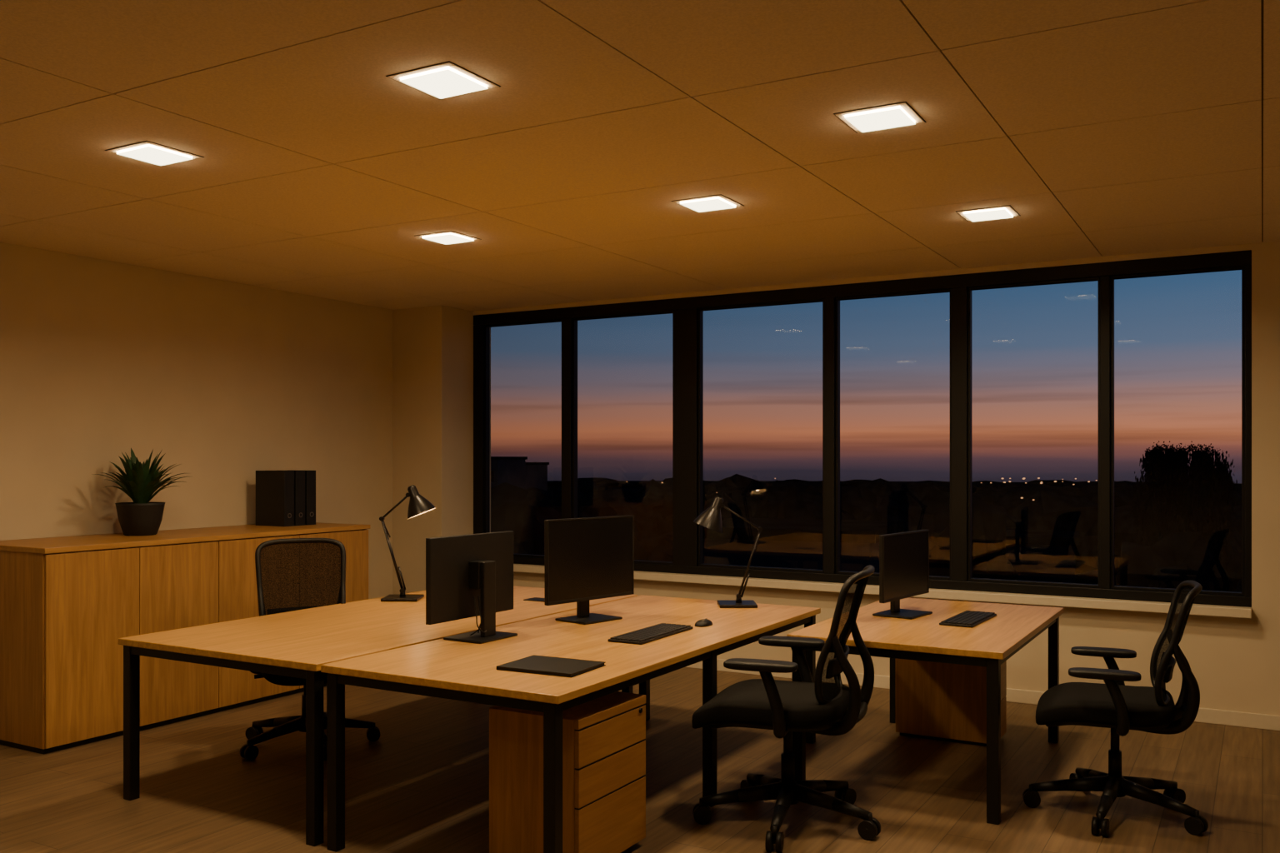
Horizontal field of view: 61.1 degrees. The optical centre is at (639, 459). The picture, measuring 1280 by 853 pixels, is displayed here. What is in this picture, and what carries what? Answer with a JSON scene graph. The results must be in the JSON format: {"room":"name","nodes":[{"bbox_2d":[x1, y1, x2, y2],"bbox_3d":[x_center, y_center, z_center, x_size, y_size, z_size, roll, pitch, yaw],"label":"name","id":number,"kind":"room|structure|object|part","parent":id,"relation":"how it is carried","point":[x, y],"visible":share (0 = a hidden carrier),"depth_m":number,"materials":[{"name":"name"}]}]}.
{"room":"open-plan office","nodes":[
{"label":"open-plan office","id":0,"kind":"room"},
{"bbox_2d":[0,241,392,599],"bbox_3d":[-4.155,0.125,5.675,0.200,2.870,9.300,0,0,30],"label":"wall","id":1,"kind":"structure","parent":0,"point":[100,359],"depth_m":7.31,"materials":[{"name":"paint"}]},
{"bbox_2d":[392,305,472,594],"bbox_3d":[-1.747,0.150,9.134,0.530,2.820,0.400,0,0,30],"label":"wall column","id":2,"kind":"structure","parent":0,"point":[432,346],"depth_m":8.97,"materials":[{"name":"beige paint"}]},
{"bbox_2d":[0,0,1279,310],"bbox_3d":[-0.197,-1.320,3.400,9.330,0.120,9.300,0,0,30],"label":"ceiling","id":3,"kind":"structure","parent":0,"point":[1111,127],"depth_m":4.27,"materials":[{"name":"paint"}]},
{"bbox_2d":[106,141,201,165],"bbox_3d":[-1.995,-1.258,4.456,0.260,0.003,0.260,0,0,30],"label":"bezel","id":4,"kind":"object","parent":3,"relation":"attached to","point":[114,151],"visible":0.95,"depth_m":4.38,"materials":[{"name":"metal"}]},
{"bbox_2d":[104,140,204,165],"bbox_3d":[-1.995,-1.259,4.456,0.268,0.002,0.268,0,0,30],"label":"shadow gap","id":5,"kind":"object","parent":3,"relation":"attached to","point":[144,141],"visible":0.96,"depth_m":4.37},
{"bbox_2d":[117,144,192,158],"bbox_3d":[-1.995,-1.255,4.456,0.202,0.010,0.202,0,0,30],"label":"ceiling light","id":6,"kind":"object","parent":3,"relation":"in","point":[147,145],"visible":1,"depth_m":4.38,"materials":[{"name":"white plastic"}]},
{"bbox_2d":[116,146,192,165],"bbox_3d":[-1.995,-1.249,4.456,0.204,0.002,0.204,0,0,30],"label":"diffuser","id":7,"kind":"object","parent":6,"relation":"attached to","point":[148,154],"depth_m":4.45,"materials":[{"name":"white plastic"}]},
{"bbox_2d":[385,60,500,99],"bbox_3d":[-0.651,-1.259,3.603,0.268,0.002,0.268,0,0,30],"label":"shadow gap","id":8,"kind":"object","parent":3,"relation":"attached to","point":[448,61],"visible":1,"depth_m":3.52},
{"bbox_2d":[388,62,499,99],"bbox_3d":[-0.651,-1.258,3.603,0.260,0.003,0.260,0,0,30],"label":"bezel","id":9,"kind":"object","parent":3,"relation":"attached to","point":[397,77],"visible":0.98,"depth_m":3.54,"materials":[{"name":"metal"}]},
{"bbox_2d":[400,66,487,88],"bbox_3d":[-0.651,-1.255,3.603,0.202,0.010,0.202,0,0,30],"label":"ceiling light","id":10,"kind":"object","parent":3,"relation":"in","point":[445,67],"visible":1,"depth_m":3.53,"materials":[{"name":"white plastic"}]},
{"bbox_2d":[400,69,487,98],"bbox_3d":[-0.651,-1.249,3.604,0.204,0.002,0.204,0,0,30],"label":"diffuser","id":11,"kind":"object","parent":10,"relation":"attached to","point":[445,83],"depth_m":3.60,"materials":[{"name":"white plastic"}]},
{"bbox_2d":[415,231,480,240],"bbox_3d":[-1.087,-1.258,6.137,0.260,0.003,0.260,0,0,30],"label":"bezel","id":12,"kind":"object","parent":3,"relation":"attached to","point":[420,236],"visible":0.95,"depth_m":6.06,"materials":[{"name":"metal"}]},
{"bbox_2d":[422,232,473,240],"bbox_3d":[-1.087,-1.255,6.137,0.202,0.010,0.202,0,0,30],"label":"ceiling light","id":13,"kind":"object","parent":3,"relation":"in","point":[449,232],"visible":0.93,"depth_m":6.06,"materials":[{"name":"white plastic"}]},
{"bbox_2d":[423,234,472,244],"bbox_3d":[-1.087,-1.249,6.137,0.204,0.002,0.204,0,0,30],"label":"diffuser","id":14,"kind":"object","parent":13,"relation":"attached to","point":[444,239],"depth_m":6.13,"materials":[{"name":"white plastic"}]},
{"bbox_2d":[416,230,481,239],"bbox_3d":[-1.087,-1.259,6.137,0.268,0.002,0.268,0,0,30],"label":"shadow gap","id":15,"kind":"object","parent":3,"relation":"attached to","point":[447,231],"visible":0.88,"depth_m":6.03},
{"bbox_2d":[671,194,743,210],"bbox_3d":[0.335,-1.259,5.320,0.268,0.002,0.268,0,0,30],"label":"shadow gap","id":16,"kind":"object","parent":3,"relation":"attached to","point":[719,194],"visible":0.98,"depth_m":5.22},
{"bbox_2d":[673,195,743,212],"bbox_3d":[0.335,-1.258,5.320,0.260,0.003,0.260,0,0,30],"label":"bezel","id":17,"kind":"object","parent":3,"relation":"attached to","point":[718,196],"visible":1,"depth_m":5.25,"materials":[{"name":"metal"}]},
{"bbox_2d":[680,196,735,207],"bbox_3d":[0.335,-1.255,5.320,0.202,0.010,0.202,0,0,30],"label":"ceiling light","id":18,"kind":"object","parent":3,"relation":"in","point":[717,197],"visible":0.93,"depth_m":5.24,"materials":[{"name":"white plastic"}]},
{"bbox_2d":[680,198,734,212],"bbox_3d":[0.335,-1.249,5.320,0.204,0.002,0.204,0,0,30],"label":"diffuser","id":19,"kind":"object","parent":18,"relation":"attached to","point":[713,204],"depth_m":5.31,"materials":[{"name":"white plastic"}]},
{"bbox_2d":[835,102,924,133],"bbox_3d":[0.885,-1.258,3.989,0.260,0.003,0.260,0,0,30],"label":"bezel","id":20,"kind":"object","parent":3,"relation":"attached to","point":[918,120],"visible":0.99,"depth_m":3.92,"materials":[{"name":"metal"}]},
{"bbox_2d":[845,105,914,122],"bbox_3d":[0.885,-1.255,3.989,0.202,0.010,0.202,0,0,30],"label":"ceiling light","id":21,"kind":"object","parent":3,"relation":"in","point":[897,107],"visible":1,"depth_m":3.91,"materials":[{"name":"white plastic"}]},
{"bbox_2d":[844,108,915,132],"bbox_3d":[0.885,-1.249,3.989,0.204,0.002,0.204,0,0,30],"label":"diffuser","id":22,"kind":"object","parent":21,"relation":"attached to","point":[894,117],"depth_m":3.98,"materials":[{"name":"white plastic"}]},
{"bbox_2d":[833,101,926,133],"bbox_3d":[0.885,-1.259,3.989,0.268,0.002,0.268,0,0,30],"label":"shadow gap","id":23,"kind":"object","parent":3,"relation":"attached to","point":[902,102],"visible":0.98,"depth_m":3.90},
{"bbox_2d":[956,205,1019,221],"bbox_3d":[1.781,-1.258,5.539,0.260,0.003,0.260,0,0,30],"label":"bezel","id":24,"kind":"object","parent":3,"relation":"attached to","point":[1009,208],"visible":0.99,"depth_m":5.47,"materials":[{"name":"metal"}]},
{"bbox_2d":[963,207,1012,216],"bbox_3d":[1.781,-1.255,5.539,0.202,0.010,0.202,0,0,30],"label":"ceiling light","id":25,"kind":"object","parent":3,"relation":"in","point":[1007,210],"visible":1,"depth_m":5.46,"materials":[{"name":"white plastic"}]},
{"bbox_2d":[964,209,1012,221],"bbox_3d":[1.781,-1.249,5.539,0.204,0.002,0.204,0,0,30],"label":"diffuser","id":26,"kind":"object","parent":25,"relation":"attached to","point":[997,214],"depth_m":5.53,"materials":[{"name":"white plastic"}]},
{"bbox_2d":[955,205,1020,221],"bbox_3d":[1.781,-1.259,5.539,0.268,0.002,0.268,0,0,30],"label":"shadow gap","id":27,"kind":"object","parent":3,"relation":"attached to","point":[1007,205],"visible":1,"depth_m":5.45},
{"bbox_2d":[0,667,1279,852],"bbox_3d":[-0.197,1.610,3.400,9.330,0.100,9.300,0,0,30],"label":"floor","id":28,"kind":"structure","parent":0,"point":[422,787],"depth_m":5.21,"materials":[{"name":"brown wood"}]},
{"bbox_2d":[0,522,370,754],"bbox_3d":[-2.862,1.013,6.933,0.757,1.094,2.402,0,0,30],"label":"base cabinet","id":29,"kind":"object","parent":28,"relation":"on","point":[67,603],"visible":0.66,"depth_m":6.07,"materials":[{"name":"brown wood"}]},
{"bbox_3d":[-3.006,1.014,5.958,0.019,1.024,0.547,0,0,30],"label":"door","id":30,"kind":"part","parent":29,"relation":"part of","materials":[{"name":"brown wood"}]},
{"bbox_2d":[92,448,186,535],"bbox_3d":[-3.083,0.195,6.702,0.556,0.542,0.511,0,0,30],"label":"potted plant","id":31,"kind":"object","parent":29,"relation":"on","point":[142,517],"visible":1,"depth_m":6.63,"materials":[{"name":"green plant"}]},
{"bbox_3d":[-3.096,0.366,6.715,0.284,0.200,0.284,0,0,30],"label":"pot","id":32,"kind":"part","parent":31,"relation":"part of","materials":[{"name":"ceramic"}]},
{"bbox_3d":[-2.733,1.014,6.433,0.019,1.024,0.537,0,0,30],"label":"door","id":33,"kind":"part","parent":29,"relation":"part of","materials":[{"name":"brown wood"}]},
{"bbox_3d":[-2.862,0.481,6.933,0.757,0.030,2.402,0,0,30],"label":"panel","id":34,"kind":"part","parent":29,"relation":"part of","materials":[{"name":"brown wood"}]},
{"bbox_3d":[-2.438,1.014,6.946,0.019,1.024,0.638,0,0,30],"label":"door","id":35,"kind":"part","parent":29,"relation":"part of","materials":[{"name":"brown wood"}]},
{"bbox_2d":[255,470,315,526],"bbox_3d":[-2.529,0.271,7.746,0.296,0.390,0.292,0,0,30],"label":"binders","id":36,"kind":"object","parent":29,"relation":"on","point":[283,498],"visible":1,"depth_m":7.64,"materials":[{"name":"cardboard"}]},
{"bbox_3d":[-2.117,1.014,7.506,0.019,1.024,0.642,0,0,30],"label":"door","id":37,"kind":"part","parent":29,"relation":"part of","materials":[{"name":"brown wood"}]},
{"bbox_2d":[240,538,379,760],"bbox_3d":[-1.801,1.006,5.919,0.746,1.107,0.750,0,0,-24],"label":"office chair","id":38,"kind":"object","parent":28,"relation":"on","point":[292,574],"visible":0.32,"depth_m":6.12,"materials":[{"name":"black fabric"}]},
{"bbox_3d":[-1.966,1.158,5.826,0.205,0.024,0.022,0,0,-24],"label":"lever","id":39,"kind":"part","parent":38,"relation":"part of","materials":[{"name":"black plastic"}]},
{"bbox_2d":[260,672,327,685],"bbox_3d":[-1.802,1.098,5.883,0.530,0.145,0.567,0,0,-24],"label":"seat cushion","id":40,"kind":"object","parent":38,"relation":"on","point":[275,679],"depth_m":5.57,"materials":[{"name":"black fabric"}]},
{"bbox_3d":[-1.921,0.752,6.150,0.496,0.602,0.195,0,0,-24],"label":"frame","id":41,"kind":"part","parent":38,"relation":"part of","materials":[{"name":"black plastic"}]},
{"bbox_2d":[118,585,637,846],"bbox_3d":[-1.206,1.190,5.779,1.270,0.740,2.580,0,0,30],"label":"office desk","id":42,"kind":"object","parent":28,"relation":"on","point":[295,643],"visible":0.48,"depth_m":4.97,"materials":[{"name":"brown wood"}]},
{"bbox_2d":[379,485,435,601],"bbox_3d":[-1.363,0.484,6.359,0.328,0.673,0.210,0,0,0],"label":"desk lamp","id":43,"kind":"object","parent":42,"relation":"on","point":[418,505],"visible":1,"depth_m":6.34,"materials":[{"name":"metal"}]},
{"bbox_3d":[-1.282,0.247,6.359,0.166,0.200,0.176,0,0,0],"label":"lamp shade","id":44,"kind":"part","parent":43,"relation":"part of","materials":[{"name":"metal"}]},
{"bbox_2d":[523,597,544,602],"bbox_3d":[-0.583,0.818,6.332,0.160,0.005,0.120,0,0,30],"label":"flap","id":45,"kind":"object","parent":42,"relation":"on","point":[533,599],"visible":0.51,"depth_m":6.33,"materials":[{"name":"black plastic"}]},
{"bbox_2d":[489,691,645,852],"bbox_3d":[-0.275,1.255,4.263,0.416,0.610,0.500,0,0,30],"label":"drawer pedestal","id":46,"kind":"object","parent":28,"relation":"on","point":[604,737],"visible":0.89,"depth_m":4.09,"materials":[{"name":"brown wood"}]},
{"bbox_3d":[-0.108,0.968,4.168,0.020,0.035,0.500,0,0,30],"label":"rail","id":47,"kind":"part","parent":46,"relation":"part of","materials":[{"name":"brown wood"}]},
{"bbox_3d":[-0.108,1.059,4.168,0.019,0.136,0.496,0,0,30],"label":"drawer","id":48,"kind":"part","parent":46,"relation":"part of","materials":[{"name":"brown wood"}]},
{"bbox_3d":[-0.108,1.202,4.168,0.019,0.139,0.496,0,0,30],"label":"drawer","id":49,"kind":"part","parent":46,"relation":"part of","materials":[{"name":"brown wood"}]},
{"bbox_3d":[-0.108,1.403,4.168,0.019,0.249,0.496,0,0,30],"label":"drawer","id":50,"kind":"part","parent":46,"relation":"part of","materials":[{"name":"brown wood"}]},
{"bbox_2d":[320,595,820,852],"bbox_3d":[-0.138,1.190,5.165,1.145,0.740,2.580,0,0,30],"label":"office desk","id":51,"kind":"object","parent":28,"relation":"on","point":[440,668],"visible":0.84,"depth_m":4.47,"materials":[{"name":"brown wood"}]},
{"bbox_2d":[425,530,517,644],"bbox_3d":[-0.739,0.582,4.978,0.220,0.476,0.590,0,0,31],"label":"computer monitor","id":52,"kind":"object","parent":51,"relation":"on","point":[470,575],"visible":1,"depth_m":4.93,"materials":[{"name":"black plastic"}]},
{"bbox_3d":[-0.732,0.814,4.988,0.220,0.012,0.270,0,0,31],"label":"plate","id":53,"kind":"part","parent":52,"relation":"part of","materials":[{"name":"black metal"}]},
{"bbox_2d":[496,655,605,678],"bbox_3d":[-0.348,0.812,4.271,0.340,0.015,0.270,0,0,27],"label":"notebook","id":54,"kind":"object","parent":51,"relation":"on","point":[541,665],"visible":1,"depth_m":4.23,"materials":[{"name":"black plastic"}]},
{"bbox_2d":[544,515,634,624],"bbox_3d":[-0.261,0.557,5.548,0.220,0.525,0.620,0,0,42],"label":"computer monitor","id":55,"kind":"object","parent":51,"relation":"on","point":[586,559],"visible":1,"depth_m":5.51,"materials":[{"name":"black plastic"}]},
{"bbox_3d":[-0.261,0.814,5.548,0.220,0.012,0.270,0,0,42],"label":"plate","id":56,"kind":"part","parent":55,"relation":"part of","materials":[{"name":"black metal"}]},
{"bbox_2d":[607,623,693,644],"bbox_3d":[0.056,0.811,5.066,0.175,0.018,0.520,0,0,29],"label":"keyboard","id":57,"kind":"object","parent":51,"relation":"on","point":[641,637],"visible":1,"depth_m":5.00,"materials":[{"name":"black plastic"}]},
{"bbox_2d":[694,618,712,627],"bbox_3d":[0.315,0.805,5.366,0.072,0.030,0.120,0,0,30],"label":"computer mouse","id":58,"kind":"object","parent":51,"relation":"on","point":[703,622],"visible":1,"depth_m":5.33,"materials":[{"name":"black plastic"}]},
{"bbox_2d":[693,495,762,608],"bbox_3d":[0.493,0.511,6.088,0.388,0.618,0.210,0,0,0],"label":"desk lamp","id":59,"kind":"object","parent":51,"relation":"on","point":[711,518],"visible":1,"depth_m":6.06,"materials":[{"name":"metal"}]},
{"bbox_3d":[0.384,0.308,6.088,0.171,0.211,0.176,0,0,0],"label":"lamp shade","id":60,"kind":"part","parent":59,"relation":"part of","materials":[{"name":"metal"}]},
{"bbox_2d":[691,565,880,852],"bbox_3d":[0.633,1.008,4.647,0.821,1.104,0.793,0,0,20],"label":"office chair","id":61,"kind":"object","parent":28,"relation":"on","point":[819,707],"visible":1,"depth_m":4.50,"materials":[{"name":"black fabric"}]},
{"bbox_2d":[691,679,849,729],"bbox_3d":[0.574,1.077,4.696,0.636,0.166,0.559,0,0,20],"label":"seat cushion","id":62,"kind":"object","parent":61,"relation":"on","point":[744,703],"depth_m":4.49,"materials":[{"name":"black fabric"}]},
{"bbox_3d":[0.553,0.991,4.435,0.108,0.298,0.161,0,0,20],"label":"arm post","id":63,"kind":"part","parent":61,"relation":"part of","materials":[{"name":"black plastic"}]},
{"bbox_3d":[0.725,0.991,4.911,0.108,0.298,0.161,0,0,20],"label":"arm post","id":64,"kind":"part","parent":61,"relation":"part of","materials":[{"name":"black plastic"}]},
{"bbox_3d":[0.883,0.741,4.585,0.205,0.570,0.523,0,0,20],"label":"frame","id":65,"kind":"part","parent":61,"relation":"part of","materials":[{"name":"black plastic"}]},
{"bbox_2d":[786,598,1063,824],"bbox_3d":[1.520,1.190,5.551,0.985,0.740,1.620,0,0,30],"label":"office desk","id":66,"kind":"object","parent":28,"relation":"on","point":[989,644],"visible":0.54,"depth_m":5.08,"materials":[{"name":"brown wood"}]},
{"bbox_2d":[872,530,932,619],"bbox_3d":[1.389,0.602,5.730,0.220,0.437,0.570,0,0,38],"label":"computer monitor","id":67,"kind":"object","parent":66,"relation":"on","point":[903,557],"visible":1,"depth_m":5.69,"materials":[{"name":"black plastic"}]},
{"bbox_3d":[1.389,0.814,5.730,0.220,0.012,0.270,0,0,38],"label":"plate","id":68,"kind":"part","parent":67,"relation":"part of","materials":[{"name":"black metal"}]},
{"bbox_2d":[939,610,996,628],"bbox_3d":[1.678,0.811,5.529,0.165,0.018,0.480,0,0,32],"label":"keyboard","id":69,"kind":"object","parent":66,"relation":"on","point":[971,619],"visible":1,"depth_m":5.46,"materials":[{"name":"black plastic"}]},
{"bbox_2d":[895,658,1006,746],"bbox_3d":[1.756,1.240,6.119,0.548,0.640,0.300,0,0,30],"label":"drawer pedestal","id":70,"kind":"object","parent":28,"relation":"on","point":[935,701],"visible":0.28,"depth_m":6.00,"materials":[{"name":"brown wood"}]},
{"bbox_3d":[1.985,1.230,5.987,0.018,0.617,0.296,0,0,30],"label":"drawer","id":71,"kind":"part","parent":70,"relation":"part of","materials":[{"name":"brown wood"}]},
{"bbox_2d":[1022,580,1208,837],"bbox_3d":[2.081,1.047,4.785,0.739,1.025,0.743,0,0,23],"label":"office chair","id":72,"kind":"object","parent":28,"relation":"on","point":[1117,707],"visible":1,"depth_m":4.65,"materials":[{"name":"black fabric"}]},
{"bbox_2d":[1035,682,1175,727],"bbox_3d":[2.059,1.102,4.808,0.562,0.143,0.525,0,0,23],"label":"seat cushion","id":73,"kind":"object","parent":72,"relation":"on","point":[1087,704],"depth_m":4.64,"materials":[{"name":"black fabric"}]},
{"bbox_3d":[2.194,1.035,5.008,0.101,0.261,0.152,0,0,23],"label":"arm post","id":74,"kind":"part","parent":72,"relation":"part of","materials":[{"name":"black plastic"}]},
{"bbox_3d":[2.010,1.035,4.571,0.101,0.261,0.152,0,0,23],"label":"arm post","id":75,"kind":"part","parent":72,"relation":"part of","materials":[{"name":"black plastic"}]},
{"bbox_3d":[2.326,0.795,4.695,0.193,0.526,0.492,0,0,23],"label":"frame","id":76,"kind":"part","parent":72,"relation":"part of","materials":[{"name":"black plastic"}]},
{"bbox_2d":[472,241,1279,715],"bbox_3d":[2.057,0.125,7.324,8.930,2.870,0.250,0,0,30],"label":"wall","id":77,"kind":"structure","parent":0,"point":[1234,662],"depth_m":6.45,"materials":[{"name":"beige paint"}]},
{"bbox_2d":[473,250,1251,607],"bbox_3d":[1.100,-0.182,7.790,5.746,2.085,0.095,0,0,30],"label":"window","id":78,"kind":"structure","parent":77,"relation":"in","point":[685,309],"depth_m":7.59,"materials":[{"name":"black metal"}]},
{"bbox_3d":[1.131,-0.170,7.778,5.611,1.940,0.055,0,0,30],"label":"sash frames","id":79,"kind":"part","parent":78,"relation":"part of","materials":[{"name":"black metal"}]},
{"bbox_2d":[513,564,1251,619],"bbox_3d":[1.059,0.887,7.718,5.746,0.055,0.120,0,0,30],"label":"window sill","id":80,"kind":"structure","parent":77,"relation":"attached to","point":[1029,599],"depth_m":7.01,"materials":[{"name":"paint"}]},
{"bbox_2d":[685,659,1279,730],"bbox_3d":[2.221,1.518,7.077,8.400,0.085,0.014,0,0,30],"label":"baseboard","id":81,"kind":"structure","parent":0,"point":[1204,715],"depth_m":6.43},
{"label":"outside","id":82,"kind":"structure","parent":0,"visible":0},
{"bbox_2d":[547,480,1119,585],"bbox_3d":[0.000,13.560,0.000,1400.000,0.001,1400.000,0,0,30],"label":"ground","id":83,"kind":"structure","parent":82,"point":[1088,577],"depth_m":143.91,"materials":[{"name":"black"}]},
{"bbox_2d":[490,460,525,489],"bbox_3d":[-19.731,6.760,150.005,4.500,13.600,8.000,0,0,22],"label":"block","id":84,"kind":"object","parent":83,"relation":"on","point":[510,472],"visible":0.14,"depth_m":148.55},
{"bbox_2d":[490,470,494,481],"bbox_3d":[-21.227,7.010,146.279,3.375,11.100,0.071,0,0,22],"label":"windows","id":85,"kind":"structure","parent":84,"relation":"attached to","point":[492,472],"depth_m":145.68,"materials":[{"name":"black glass"}]},
{"bbox_2d":[490,456,527,459],"bbox_3d":[-19.731,-0.240,150.005,4.900,0.400,8.400,0,0,22],"label":"parapet","id":86,"kind":"object","parent":84,"relation":"on","point":[492,457],"visible":0.71,"depth_m":148.04,"materials":[{"name":"black concrete"}]},
{"bbox_2d":[525,465,547,490],"bbox_3d":[-17.723,7.160,160.005,5.000,12.800,8.000,0,0,22],"label":"block","id":87,"kind":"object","parent":83,"relation":"on","point":[536,475],"visible":0.07,"depth_m":159.65,"materials":[{"name":"black concrete"}]},
{"bbox_2d":[525,462,549,464],"bbox_3d":[-17.723,0.560,160.005,5.400,0.400,8.400,0,0,22],"label":"parapet","id":88,"kind":"object","parent":87,"relation":"on","point":[527,463],"visible":0.29,"depth_m":159.35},
{"bbox_2d":[703,539,879,573],"bbox_3d":[5.754,8.160,40.001,6.500,10.800,6.000,0,0,22],"label":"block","id":89,"kind":"object","parent":83,"relation":"on","point":[782,554],"visible":0.08,"depth_m":37.12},
{"bbox_2d":[703,517,903,543],"bbox_3d":[5.754,2.560,40.001,6.900,0.400,6.400,0,0,22],"label":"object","id":90,"kind":"object","parent":89,"relation":"on","point":[734,528],"visible":0.79,"depth_m":37.64,"materials":[{"name":"black"}]},
{"bbox_2d":[490,474,1241,592],"bbox_3d":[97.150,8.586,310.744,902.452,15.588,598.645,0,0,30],"label":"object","id":91,"kind":"object","parent":83,"relation":"on","point":[1176,558],"visible":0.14,"depth_m":77.11,"materials":[{"name":"black"}]},
{"bbox_2d":[1005,544,1074,583],"bbox_3d":[20.604,9.060,62.002,8.000,9.000,6.000,0,0,22],"label":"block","id":92,"kind":"object","parent":83,"relation":"on","point":[1048,563],"visible":0.07,"depth_m":58.33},
{"bbox_2d":[1126,440,1239,567],"bbox_3d":[22.975,6.378,46.057,3.677,14.364,4.480,0,0,-38],"label":"tree","id":93,"kind":"object","parent":83,"relation":"on","point":[1200,498],"visible":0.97,"depth_m":45.22,"materials":[{"name":"black plant"}]},
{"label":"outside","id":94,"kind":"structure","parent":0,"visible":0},
{"bbox_2d":[626,477,1097,500],"bbox_3d":[34.587,4.630,216.893,147.097,5.125,285.374,0,0,30],"label":"town lights","id":95,"kind":"object","parent":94,"point":[1023,478],"visible":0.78,"depth_m":254.49,"materials":[{"name":"orange"}]}
]}

